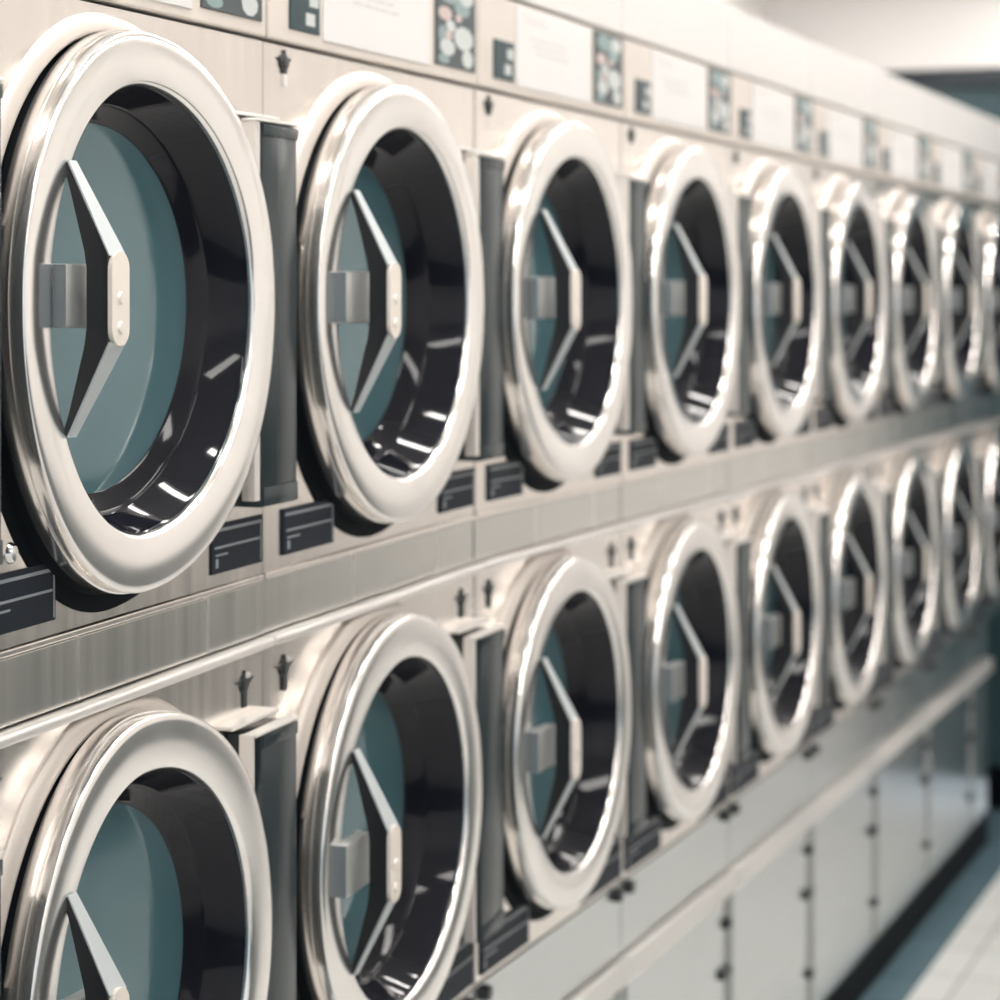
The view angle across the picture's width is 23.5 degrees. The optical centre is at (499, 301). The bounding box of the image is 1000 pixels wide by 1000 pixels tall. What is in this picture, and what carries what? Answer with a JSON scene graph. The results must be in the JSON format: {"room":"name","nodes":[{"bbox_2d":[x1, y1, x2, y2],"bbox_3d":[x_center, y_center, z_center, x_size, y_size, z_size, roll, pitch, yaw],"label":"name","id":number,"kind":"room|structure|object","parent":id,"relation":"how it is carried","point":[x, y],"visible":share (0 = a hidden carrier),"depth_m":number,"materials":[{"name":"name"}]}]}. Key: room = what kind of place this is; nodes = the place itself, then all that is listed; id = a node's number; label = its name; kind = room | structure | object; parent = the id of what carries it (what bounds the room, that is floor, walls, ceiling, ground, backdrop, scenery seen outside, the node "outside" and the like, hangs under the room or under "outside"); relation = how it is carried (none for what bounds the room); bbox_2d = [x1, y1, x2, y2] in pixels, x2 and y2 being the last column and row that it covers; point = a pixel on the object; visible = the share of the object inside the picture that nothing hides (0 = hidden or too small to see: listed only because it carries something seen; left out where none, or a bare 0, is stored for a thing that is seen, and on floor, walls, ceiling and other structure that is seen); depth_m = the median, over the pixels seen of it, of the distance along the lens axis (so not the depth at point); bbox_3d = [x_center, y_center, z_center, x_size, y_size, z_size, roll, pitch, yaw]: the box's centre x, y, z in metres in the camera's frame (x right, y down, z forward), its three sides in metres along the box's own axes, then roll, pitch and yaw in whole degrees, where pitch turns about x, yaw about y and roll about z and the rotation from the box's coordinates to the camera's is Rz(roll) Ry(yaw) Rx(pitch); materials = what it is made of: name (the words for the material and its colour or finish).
{"room":"laundry","nodes":[
{"label":"laundry","id":0,"kind":"room"},
{"bbox_2d":[715,0,767,22],"bbox_3d":[-0.898,0.297,3.888,0.088,3.080,12.215,0,0,21],"label":"wall","id":1,"kind":"structure","parent":0,"point":[758,9],"depth_m":8.40,"materials":[{"name":"white paint"}]},
{"bbox_2d":[987,765,999,809],"bbox_3d":[1.351,1.678,8.446,0.844,0.144,0.025,0,0,21],"label":"baseboard","id":2,"kind":"structure","parent":1,"relation":"attached to","point":[993,772],"depth_m":8.30,"materials":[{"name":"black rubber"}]},
{"bbox_2d":[768,0,999,71],"bbox_3d":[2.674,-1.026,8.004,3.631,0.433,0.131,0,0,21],"label":"ceiling","id":3,"kind":"structure","parent":0,"point":[882,35],"depth_m":8.42,"materials":[{"name":"white paint"}]},
{"bbox_2d":[884,68,999,765],"bbox_3d":[1.651,0.427,8.392,1.444,2.471,0.088,0,0,21],"label":"wall","id":4,"kind":"structure","parent":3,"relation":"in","point":[976,89],"depth_m":8.36,"materials":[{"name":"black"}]},
{"bbox_2d":[907,874,999,999],"bbox_3d":[0.838,1.794,3.221,3.631,0.087,12.215,0,0,21],"label":"floor","id":5,"kind":"structure","parent":0,"point":[968,967],"depth_m":6.38,"materials":[{"name":"white tile"}]},
{"bbox_2d":[458,989,475,999],"bbox_3d":[-0.521,1.386,3.388,0.800,0.728,0.699,0,0,21],"label":"base cabinet","id":6,"kind":"object","parent":5,"relation":"on","point":[468,995],"visible":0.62,"depth_m":3.55,"materials":[{"name":"grey metal"}]},
{"bbox_2d":[0,853,3,999],"bbox_3d":[-0.962,0.795,2.116,0.887,0.702,0.696,0,0,21],"label":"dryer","id":7,"kind":"object","parent":6,"relation":"on","point":[1,854],"visible":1,"depth_m":2.30,"materials":[{"name":"grey metal"}]},
{"bbox_2d":[0,77,3,564],"bbox_3d":[-0.962,-0.066,2.116,0.887,1.066,0.696,0,0,21],"label":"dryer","id":8,"kind":"object","parent":7,"relation":"on","point":[1,78],"visible":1,"depth_m":2.30,"materials":[{"name":"grey metal"}]},
{"bbox_2d":[0,650,298,999],"bbox_3d":[-0.721,0.759,2.744,0.887,0.676,0.644,0,0,21],"label":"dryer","id":9,"kind":"object","parent":6,"relation":"on","point":[148,841],"visible":0.95,"depth_m":2.68,"materials":[{"name":"grey metal"}]},
{"bbox_2d":[1,694,181,945],"bbox_3d":[-0.412,0.554,2.591,0.015,0.247,0.537,0,0,21],"label":"hood","id":10,"kind":"object","parent":9,"relation":"attached to","point":[129,878],"depth_m":2.59,"materials":[{"name":"grey metal"}]},
{"bbox_2d":[0,0,298,748],"bbox_3d":[-0.721,-0.078,2.744,0.887,1.041,0.644,0,0,21],"label":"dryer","id":11,"kind":"object","parent":9,"relation":"on","point":[148,191],"visible":1,"depth_m":2.63,"materials":[{"name":"grey metal"}]},
{"bbox_2d":[0,569,54,616],"bbox_3d":[-0.479,0.299,2.418,0.001,0.051,0.118,0,0,21],"label":"print","id":12,"kind":"object","parent":11,"relation":"attached to","point":[23,592],"depth_m":2.43,"materials":[{"name":"grey plastic"}]},
{"bbox_2d":[1,12,142,163],"bbox_3d":[-0.412,-0.193,2.591,0.015,0.232,0.554,0,0,21],"label":"hood","id":13,"kind":"object","parent":11,"relation":"attached to","point":[35,46],"depth_m":2.46,"materials":[{"name":"grey metal"}]},
{"bbox_2d":[88,86,247,533],"bbox_3d":[-0.403,0.009,2.606,0.065,0.476,0.443,0,0,21],"label":"bowl","id":14,"kind":"object","parent":11,"relation":"on","point":[168,165],"depth_m":2.71,"materials":[{"name":"black"}]},
{"bbox_2d":[215,519,261,568],"bbox_3d":[-0.311,0.288,2.855,0.001,0.049,0.124,0,0,21],"label":"print","id":15,"kind":"object","parent":11,"relation":"attached to","point":[238,544],"depth_m":2.86,"materials":[{"name":"grey plastic"}]},
{"bbox_2d":[115,769,245,999],"bbox_3d":[-0.403,0.739,2.605,0.065,0.469,0.430,0,0,21],"label":"bowl","id":16,"kind":"object","parent":9,"relation":"on","point":[180,834],"depth_m":2.74,"materials":[{"name":"black"}]},
{"bbox_2d":[212,575,505,999],"bbox_3d":[-0.480,0.729,3.373,0.887,0.651,0.696,0,0,21],"label":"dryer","id":17,"kind":"object","parent":6,"relation":"on","point":[399,706],"visible":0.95,"depth_m":3.31,"materials":[{"name":"grey metal"}]},
{"bbox_2d":[296,603,411,797],"bbox_3d":[-0.174,0.527,3.220,0.021,0.233,0.548,0,0,21],"label":"hood","id":18,"kind":"object","parent":17,"relation":"attached to","point":[324,657],"depth_m":3.07,"materials":[{"name":"grey metal"}]},
{"bbox_2d":[211,0,505,644],"bbox_3d":[-0.480,-0.089,3.373,0.887,1.018,0.696,0,0,21],"label":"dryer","id":19,"kind":"object","parent":17,"relation":"on","point":[400,218],"visible":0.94,"depth_m":3.25,"materials":[{"name":"grey metal"}]},
{"bbox_2d":[285,503,333,548],"bbox_3d":[-0.240,0.284,3.041,0.001,0.048,0.140,0,0,21],"label":"print","id":20,"kind":"object","parent":19,"relation":"attached to","point":[307,525],"depth_m":3.04,"materials":[{"name":"grey"}]},
{"bbox_2d":[296,71,395,205],"bbox_3d":[-0.174,-0.193,3.220,0.021,0.232,0.566,0,0,21],"label":"hood","id":21,"kind":"object","parent":19,"relation":"attached to","point":[323,98],"depth_m":3.07,"materials":[{"name":"grey metal"}]},
{"bbox_2d":[362,130,464,476],"bbox_3d":[-0.169,0.003,3.241,0.085,0.464,0.446,0,0,21],"label":"bowl","id":22,"kind":"object","parent":19,"relation":"on","point":[413,181],"depth_m":3.38,"materials":[{"name":"black"}]},
{"bbox_2d":[438,6,461,38],"bbox_3d":[-0.072,-0.400,3.464,0.002,0.046,0.088,0,0,21],"label":"print","id":23,"kind":"object","parent":19,"relation":"attached to","point":[449,17],"depth_m":3.46,"materials":[{"name":"multicoloured"}]},
{"bbox_2d":[443,472,474,507],"bbox_3d":[-0.061,0.276,3.509,0.001,0.047,0.124,0,0,21],"label":"print","id":24,"kind":"object","parent":19,"relation":"attached to","point":[459,490],"depth_m":3.52,"materials":[{"name":"grey plastic"}]},
{"bbox_2d":[351,658,463,999],"bbox_3d":[-0.169,0.706,3.241,0.085,0.452,0.432,0,0,21],"label":"washer door glass","id":25,"kind":"object","parent":17,"relation":"on","point":[407,714],"depth_m":3.37,"materials":[{"name":"black"}]},
{"bbox_2d":[446,942,473,980],"bbox_3d":[-0.075,0.974,3.471,0.001,0.070,0.205,0,0,21],"label":"print","id":26,"kind":"object","parent":17,"relation":"attached to","point":[462,968],"depth_m":3.53,"materials":[{"name":"grey"}]},
{"bbox_2d":[471,882,628,999],"bbox_3d":[-0.270,1.385,4.042,0.800,0.730,0.699,0,0,21],"label":"base cabinet","id":27,"kind":"object","parent":5,"relation":"on","point":[577,959],"visible":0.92,"depth_m":4.00,"materials":[{"name":"grey metal"}]},
{"bbox_2d":[474,531,647,983],"bbox_3d":[-0.229,0.710,4.026,0.887,0.615,0.696,0,0,21],"label":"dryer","id":28,"kind":"object","parent":27,"relation":"on","point":[575,639],"visible":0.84,"depth_m":3.92,"materials":[{"name":"grey metal"}]},
{"bbox_2d":[484,906,528,968],"bbox_3d":[0.010,0.976,3.693,0.001,0.057,0.199,0,0,21],"label":"print","id":29,"kind":"object","parent":28,"relation":"attached to","point":[510,939],"depth_m":3.70,"materials":[{"name":"grey"}]},
{"bbox_2d":[497,548,574,648],"bbox_3d":[0.074,0.510,3.866,0.021,0.214,0.565,0,0,21],"label":"hood","id":30,"kind":"object","parent":28,"relation":"attached to","point":[519,582],"depth_m":3.74,"materials":[{"name":"grey metal"}]},
{"bbox_2d":[432,0,647,569],"bbox_3d":[-0.229,-0.099,4.026,0.887,0.999,0.696,0,0,21],"label":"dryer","id":31,"kind":"object","parent":28,"relation":"on","point":[575,224],"visible":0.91,"depth_m":3.91,"materials":[{"name":"grey metal"}]},
{"bbox_2d":[490,463,522,495],"bbox_3d":[0.011,0.275,3.694,0.001,0.047,0.140,0,0,21],"label":"print","id":32,"kind":"object","parent":31,"relation":"attached to","point":[506,479],"depth_m":3.69,"materials":[{"name":"grey plastic"}]},
{"bbox_2d":[500,110,566,183],"bbox_3d":[0.074,-0.193,3.866,0.021,0.232,0.583,0,0,21],"label":"hood","id":33,"kind":"object","parent":31,"relation":"attached to","point":[520,130],"depth_m":3.74,"materials":[{"name":"grey metal"}]},
{"bbox_2d":[545,159,618,443],"bbox_3d":[0.080,0.000,3.889,0.085,0.458,0.458,0,0,21],"label":"bowl","id":34,"kind":"object","parent":31,"relation":"on","point":[582,195],"depth_m":4.04,"materials":[{"name":"black"}]},
{"bbox_2d":[596,53,612,80],"bbox_3d":[0.179,-0.400,4.118,0.002,0.046,0.088,0,0,21],"label":"print","id":35,"kind":"object","parent":31,"relation":"attached to","point":[604,61],"depth_m":4.11,"materials":[{"name":"multicoloured"}]},
{"bbox_2d":[599,445,621,473],"bbox_3d":[0.190,0.275,4.162,0.001,0.047,0.124,0,0,21],"label":"print","id":36,"kind":"object","parent":31,"relation":"attached to","point":[610,463],"depth_m":4.17,"materials":[{"name":"grey"}]},
{"bbox_2d":[539,592,616,871],"bbox_3d":[0.080,0.691,3.889,0.085,0.444,0.444,0,0,21],"label":"bowl","id":37,"kind":"object","parent":28,"relation":"on","point":[578,630],"depth_m":4.02,"materials":[{"name":"black"}]},
{"bbox_2d":[604,837,621,865],"bbox_3d":[0.176,0.971,4.125,0.001,0.067,0.205,0,0,21],"label":"print","id":38,"kind":"object","parent":28,"relation":"attached to","point":[614,856],"depth_m":4.19,"materials":[{"name":"grey"}]},
{"bbox_2d":[617,804,735,999],"bbox_3d":[-0.019,1.385,4.696,0.800,0.730,0.699,0,0,21],"label":"base cabinet","id":39,"kind":"object","parent":5,"relation":"on","point":[674,922],"visible":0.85,"depth_m":4.57,"materials":[{"name":"grey metal"}]},
{"bbox_2d":[592,501,752,878],"bbox_3d":[0.022,0.710,4.680,0.887,0.615,0.696,0,0,21],"label":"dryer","id":40,"kind":"object","parent":39,"relation":"on","point":[698,589],"visible":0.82,"depth_m":4.57,"materials":[{"name":"grey metal"}]},
{"bbox_2d":[627,817,660,866],"bbox_3d":[0.261,0.976,4.347,0.001,0.057,0.199,0,0,21],"label":"print","id":41,"kind":"object","parent":40,"relation":"attached to","point":[646,843],"depth_m":4.35,"materials":[{"name":"grey plastic"}]},
{"bbox_2d":[638,513,692,577],"bbox_3d":[0.325,0.510,4.519,0.021,0.214,0.565,0,0,21],"label":"hood","id":42,"kind":"object","parent":40,"relation":"attached to","point":[656,539],"depth_m":4.39,"materials":[{"name":"grey metal"}]},
{"bbox_2d":[583,0,752,527],"bbox_3d":[0.022,-0.099,4.680,0.887,0.999,0.696,0,0,21],"label":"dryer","id":43,"kind":"object","parent":40,"relation":"on","point":[698,229],"visible":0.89,"depth_m":4.56,"materials":[{"name":"grey metal"}]},
{"bbox_2d":[633,439,656,466],"bbox_3d":[0.262,0.275,4.348,0.001,0.047,0.140,0,0,21],"label":"print","id":44,"kind":"object","parent":43,"relation":"attached to","point":[644,450],"depth_m":4.35,"materials":[{"name":"grey plastic"}]},
{"bbox_2d":[639,138,688,191],"bbox_3d":[0.325,-0.193,4.519,0.021,0.232,0.583,0,0,21],"label":"hood","id":45,"kind":"object","parent":43,"relation":"attached to","point":[656,155],"depth_m":4.39,"materials":[{"name":"grey metal"}]},
{"bbox_2d":[674,179,729,423],"bbox_3d":[0.331,0.000,4.543,0.085,0.458,0.458,0,0,21],"label":"bowl","id":46,"kind":"object","parent":43,"relation":"on","point":[701,206],"depth_m":4.69,"materials":[{"name":"black"}]},
{"bbox_2d":[711,88,722,110],"bbox_3d":[0.430,-0.400,4.771,0.002,0.046,0.088,0,0,21],"label":"print","id":47,"kind":"object","parent":43,"relation":"attached to","point":[716,93],"depth_m":4.77,"materials":[{"name":"multicoloured"}]},
{"bbox_2d":[712,426,728,449],"bbox_3d":[0.441,0.275,4.816,0.001,0.047,0.124,0,0,21],"label":"print","id":48,"kind":"object","parent":43,"relation":"attached to","point":[722,441],"depth_m":4.83,"materials":[{"name":"grey"}]},
{"bbox_2d":[670,550,728,788],"bbox_3d":[0.331,0.691,4.543,0.085,0.444,0.444,0,0,21],"label":"bowl","id":49,"kind":"object","parent":40,"relation":"on","point":[699,579],"depth_m":4.68,"materials":[{"name":"black"}]},
{"bbox_2d":[720,764,728,797],"bbox_3d":[0.427,0.971,4.778,0.001,0.067,0.205,0,0,21],"label":"print","id":50,"kind":"object","parent":40,"relation":"attached to","point":[724,785],"depth_m":4.85,"materials":[{"name":"grey"}]},
{"bbox_2d":[725,745,816,999],"bbox_3d":[0.232,1.385,5.349,0.800,0.730,0.699,0,0,21],"label":"base cabinet","id":51,"kind":"object","parent":5,"relation":"on","point":[769,849],"visible":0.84,"depth_m":5.20,"materials":[{"name":"grey metal"}]},
{"bbox_2d":[727,477,831,801],"bbox_3d":[0.273,0.710,5.333,0.887,0.615,0.696,0,0,21],"label":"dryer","id":52,"kind":"object","parent":51,"relation":"on","point":[791,547],"visible":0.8,"depth_m":5.21,"materials":[{"name":"grey metal"}]},
{"bbox_2d":[733,751,758,790],"bbox_3d":[0.512,0.976,5.000,0.001,0.057,0.199,0,0,21],"label":"print","id":53,"kind":"object","parent":52,"relation":"attached to","point":[745,774],"depth_m":5.00,"materials":[{"name":"grey"}]},
{"bbox_2d":[741,486,783,537],"bbox_3d":[0.576,0.510,5.173,0.021,0.214,0.565,0,0,21],"label":"hood","id":54,"kind":"object","parent":52,"relation":"attached to","point":[756,508],"depth_m":5.05,"materials":[{"name":"grey metal"}]},
{"bbox_2d":[695,7,831,497],"bbox_3d":[0.273,-0.099,5.333,0.887,0.999,0.696,0,0,21],"label":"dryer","id":55,"kind":"object","parent":52,"relation":"on","point":[791,234],"visible":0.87,"depth_m":5.17,"materials":[{"name":"grey metal"}]},
{"bbox_2d":[737,421,755,444],"bbox_3d":[0.512,0.275,5.001,0.001,0.047,0.140,0,0,21],"label":"print","id":56,"kind":"object","parent":55,"relation":"attached to","point":[746,430],"depth_m":5.00,"materials":[{"name":"grey"}]},
{"bbox_2d":[770,195,813,407],"bbox_3d":[0.581,0.000,5.196,0.085,0.458,0.458,0,0,21],"label":"bowl","id":57,"kind":"object","parent":55,"relation":"on","point":[791,216],"depth_m":5.34,"materials":[{"name":"black"}]},
{"bbox_2d":[797,113,806,133],"bbox_3d":[0.680,-0.400,5.425,0.002,0.046,0.088,0,0,21],"label":"print","id":58,"kind":"object","parent":55,"relation":"attached to","point":[801,117],"depth_m":5.42,"materials":[{"name":"grey"}]},
{"bbox_2d":[768,519,812,726],"bbox_3d":[0.581,0.691,5.196,0.085,0.444,0.444,0,0,21],"label":"bowl","id":59,"kind":"object","parent":52,"relation":"on","point":[790,541],"depth_m":5.33,"materials":[{"name":"black"}]},
{"bbox_2d":[807,698,880,999],"bbox_3d":[0.483,1.385,6.003,0.800,0.730,0.699,0,0,21],"label":"base cabinet","id":60,"kind":"object","parent":5,"relation":"on","point":[841,946],"visible":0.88,"depth_m":5.86,"materials":[{"name":"grey metal"}]},
{"bbox_2d":[786,459,894,742],"bbox_3d":[0.523,0.710,5.987,0.887,0.615,0.696,0,0,21],"label":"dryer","id":61,"kind":"object","parent":60,"relation":"on","point":[862,514],"visible":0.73,"depth_m":5.86,"materials":[{"name":"grey metal"}]},
{"bbox_2d":[815,699,834,733],"bbox_3d":[0.763,0.976,5.654,0.001,0.057,0.199,0,0,21],"label":"print","id":62,"kind":"object","parent":61,"relation":"attached to","point":[824,717],"depth_m":5.66,"materials":[{"name":"grey plastic"}]},
{"bbox_2d":[820,466,853,510],"bbox_3d":[0.827,0.510,5.827,0.021,0.214,0.565,0,0,21],"label":"hood","id":63,"kind":"object","parent":61,"relation":"attached to","point":[833,484],"depth_m":5.70,"materials":[{"name":"grey metal"}]},
{"bbox_2d":[781,42,894,474],"bbox_3d":[0.523,-0.099,5.987,0.887,0.999,0.696,0,0,21],"label":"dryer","id":64,"kind":"object","parent":61,"relation":"on","point":[844,142],"visible":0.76,"depth_m":5.83,"materials":[{"name":"grey metal"}]},
{"bbox_2d":[818,408,831,427],"bbox_3d":[0.763,0.275,5.655,0.001,0.047,0.140,0,0,21],"label":"print","id":65,"kind":"object","parent":64,"relation":"attached to","point":[824,414],"depth_m":5.66,"materials":[{"name":"grey"}]},
{"bbox_2d":[821,174,850,207],"bbox_3d":[0.827,-0.193,5.826,0.021,0.232,0.583,0,0,21],"label":"hood","id":66,"kind":"object","parent":64,"relation":"attached to","point":[834,187],"depth_m":5.70,"materials":[{"name":"grey metal"}]},
{"bbox_2d":[844,207,879,395],"bbox_3d":[0.832,0.000,5.850,0.085,0.458,0.458,0,0,21],"label":"bowl","id":67,"kind":"object","parent":64,"relation":"on","point":[861,224],"depth_m":5.99,"materials":[{"name":"black"}]},
{"bbox_2d":[865,134,872,151],"bbox_3d":[0.931,-0.400,6.078,0.002,0.046,0.088,0,0,21],"label":"print","id":68,"kind":"object","parent":64,"relation":"attached to","point":[868,137],"depth_m":6.08,"materials":[{"name":"grey"}]},
{"bbox_2d":[843,495,878,678],"bbox_3d":[0.832,0.691,5.850,0.085,0.444,0.444,0,0,21],"label":"bowl","id":69,"kind":"object","parent":61,"relation":"on","point":[860,512],"depth_m":5.98,"materials":[{"name":"black"}]},
{"bbox_2d":[872,660,932,980],"bbox_3d":[0.734,1.385,6.656,0.800,0.730,0.699,0,0,21],"label":"base cabinet","id":70,"kind":"object","parent":5,"relation":"on","point":[902,717],"visible":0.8,"depth_m":6.49,"materials":[{"name":"grey metal"}]},
{"bbox_2d":[852,444,944,695],"bbox_3d":[0.774,0.710,6.640,0.887,0.615,0.696,0,0,21],"label":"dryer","id":71,"kind":"object","parent":70,"relation":"on","point":[919,490],"visible":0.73,"depth_m":6.47,"materials":[{"name":"grey metal"}]},
{"bbox_2d":[879,660,894,687],"bbox_3d":[1.014,0.976,6.307,0.001,0.057,0.199,0,0,21],"label":"print","id":72,"kind":"object","parent":71,"relation":"attached to","point":[886,672],"depth_m":6.32,"materials":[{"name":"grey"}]},
{"bbox_2d":[883,450,910,488],"bbox_3d":[1.077,0.510,6.480,0.021,0.214,0.565,0,0,21],"label":"hood","id":73,"kind":"object","parent":71,"relation":"attached to","point":[895,464],"depth_m":6.35,"materials":[{"name":"grey metal"}]},
{"bbox_2d":[851,69,944,455],"bbox_3d":[0.774,-0.099,6.640,0.887,0.999,0.696,0,0,21],"label":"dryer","id":74,"kind":"object","parent":71,"relation":"on","point":[903,157],"visible":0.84,"depth_m":6.50,"materials":[{"name":"grey metal"}]},
{"bbox_2d":[881,397,892,413],"bbox_3d":[1.014,0.275,6.308,0.001,0.047,0.140,0,0,21],"label":"print","id":75,"kind":"object","parent":74,"relation":"attached to","point":[886,402],"depth_m":6.31,"materials":[{"name":"grey"}]},
{"bbox_2d":[884,187,908,216],"bbox_3d":[1.077,-0.193,6.480,0.021,0.232,0.583,0,0,21],"label":"hood","id":76,"kind":"object","parent":74,"relation":"attached to","point":[895,198],"depth_m":6.36,"materials":[{"name":"grey metal"}]},
{"bbox_2d":[902,216,932,386],"bbox_3d":[1.083,0.000,6.503,0.085,0.458,0.458,0,0,21],"label":"bowl","id":77,"kind":"object","parent":74,"relation":"on","point":[917,231],"depth_m":6.64,"materials":[{"name":"black"}]},
{"bbox_2d":[920,150,925,166],"bbox_3d":[1.182,-0.400,6.732,0.002,0.046,0.088,0,0,21],"label":"print","id":78,"kind":"object","parent":74,"relation":"attached to","point":[922,152],"depth_m":6.73,"materials":[{"name":"grey"}]},
{"bbox_2d":[903,475,931,640],"bbox_3d":[1.083,0.691,6.503,0.085,0.444,0.444,0,0,21],"label":"bowl","id":79,"kind":"object","parent":71,"relation":"on","point":[917,489],"depth_m":6.63,"materials":[{"name":"black"}]},
{"bbox_2d":[861,809,999,999],"bbox_3d":[-0.242,1.750,3.073,0.233,0.001,11.165,0,0,21],"label":"floor border","id":80,"kind":"structure","parent":5,"relation":"on","point":[913,961],"depth_m":6.75,"materials":[{"name":"blue tile"}]},
{"bbox_2d":[925,629,975,915],"bbox_3d":[0.984,1.385,7.309,0.800,0.730,0.699,0,0,21],"label":"base cabinet","id":81,"kind":"object","parent":5,"relation":"on","point":[949,680],"visible":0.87,"depth_m":7.13,"materials":[{"name":"grey metal"}]},
{"bbox_2d":[927,431,986,658],"bbox_3d":[1.025,0.710,7.294,0.887,0.615,0.696,0,0,21],"label":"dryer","id":82,"kind":"object","parent":81,"relation":"on","point":[965,472],"visible":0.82,"depth_m":7.13,"materials":[{"name":"grey metal"}]},
{"bbox_2d":[931,627,943,650],"bbox_3d":[1.264,0.976,6.961,0.001,0.057,0.199,0,0,21],"label":"print","id":83,"kind":"object","parent":82,"relation":"attached to","point":[937,636],"depth_m":6.97,"materials":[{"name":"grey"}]},
{"bbox_2d":[903,91,986,441],"bbox_3d":[1.025,-0.099,7.294,0.887,0.999,0.696,0,0,21],"label":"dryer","id":84,"kind":"object","parent":82,"relation":"on","point":[949,122],"visible":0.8,"depth_m":7.14,"materials":[{"name":"grey metal"}]},
{"bbox_2d":[933,388,941,403],"bbox_3d":[1.265,0.275,6.962,0.001,0.047,0.140,0,0,21],"label":"print","id":85,"kind":"object","parent":84,"relation":"attached to","point":[937,392],"depth_m":6.97,"materials":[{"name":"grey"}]},
{"bbox_2d":[935,198,954,224],"bbox_3d":[1.328,-0.193,7.133,0.021,0.232,0.583,0,0,21],"label":"hood","id":86,"kind":"object","parent":84,"relation":"attached to","point":[944,207],"depth_m":7.01,"materials":[{"name":"grey metal"}]},
{"bbox_2d":[951,224,975,378],"bbox_3d":[1.334,0.000,7.157,0.085,0.458,0.458,0,0,21],"label":"bowl","id":87,"kind":"object","parent":84,"relation":"on","point":[963,236],"depth_m":7.28,"materials":[{"name":"black"}]},
{"bbox_2d":[964,163,969,177],"bbox_3d":[1.433,-0.400,7.385,0.002,0.046,0.088,0,0,21],"label":"print","id":88,"kind":"object","parent":84,"relation":"attached to","point":[966,165],"depth_m":7.38,"materials":[{"name":"grey"}]},
{"bbox_2d":[934,436,956,470],"bbox_3d":[1.328,0.510,7.134,0.021,0.214,0.565,0,0,21],"label":"hood","id":89,"kind":"object","parent":82,"relation":"attached to","point":[944,449],"depth_m":7.01,"materials":[{"name":"grey metal"}]},
{"bbox_2d":[952,460,975,609],"bbox_3d":[1.334,0.691,7.157,0.085,0.444,0.444,0,0,21],"label":"bowl","id":90,"kind":"object","parent":82,"relation":"on","point":[963,471],"depth_m":7.28,"materials":[{"name":"black"}]},
{"bbox_2d":[968,617,992,861],"bbox_3d":[1.235,1.385,7.962,0.800,0.730,0.697,0,0,21],"label":"base cabinet","id":91,"kind":"object","parent":5,"relation":"on","point":[983,665],"visible":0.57,"depth_m":7.63,"materials":[{"name":"grey metal"}]},
{"bbox_2d":[971,423,999,626],"bbox_3d":[1.276,0.710,7.947,0.887,0.615,0.696,0,0,21],"label":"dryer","id":92,"kind":"object","parent":91,"relation":"on","point":[985,440],"visible":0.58,"depth_m":7.62,"materials":[{"name":"grey metal"}]},
{"bbox_2d":[949,110,999,428],"bbox_3d":[1.276,-0.099,7.947,0.887,0.999,0.696,0,0,21],"label":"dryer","id":93,"kind":"object","parent":92,"relation":"on","point":[985,399],"visible":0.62,"depth_m":7.67,"materials":[{"name":"grey metal"}]},
{"bbox_2d":[977,206,993,231],"bbox_3d":[1.579,-0.193,7.787,0.021,0.232,0.583,0,0,21],"label":"hood","id":94,"kind":"object","parent":93,"relation":"attached to","point":[985,214],"depth_m":7.66,"materials":[{"name":"grey metal"}]},
{"bbox_2d":[992,234,999,368],"bbox_3d":[1.585,0.000,7.810,0.085,0.458,0.458,0,0,21],"label":"bowl","id":95,"kind":"object","parent":93,"relation":"on","point":[995,237],"depth_m":7.65,"materials":[{"name":"black"}]},
{"bbox_2d":[976,425,994,455],"bbox_3d":[1.579,0.510,7.787,0.021,0.214,0.565,0,0,21],"label":"hood","id":96,"kind":"object","parent":92,"relation":"attached to","point":[985,436],"depth_m":7.66,"materials":[{"name":"grey metal"}]},
{"bbox_2d":[993,453,999,581],"bbox_3d":[1.585,0.691,7.810,0.085,0.444,0.444,0,0,21],"label":"bowl","id":97,"kind":"object","parent":92,"relation":"on","point":[996,456],"depth_m":7.67,"materials":[{"name":"black"}]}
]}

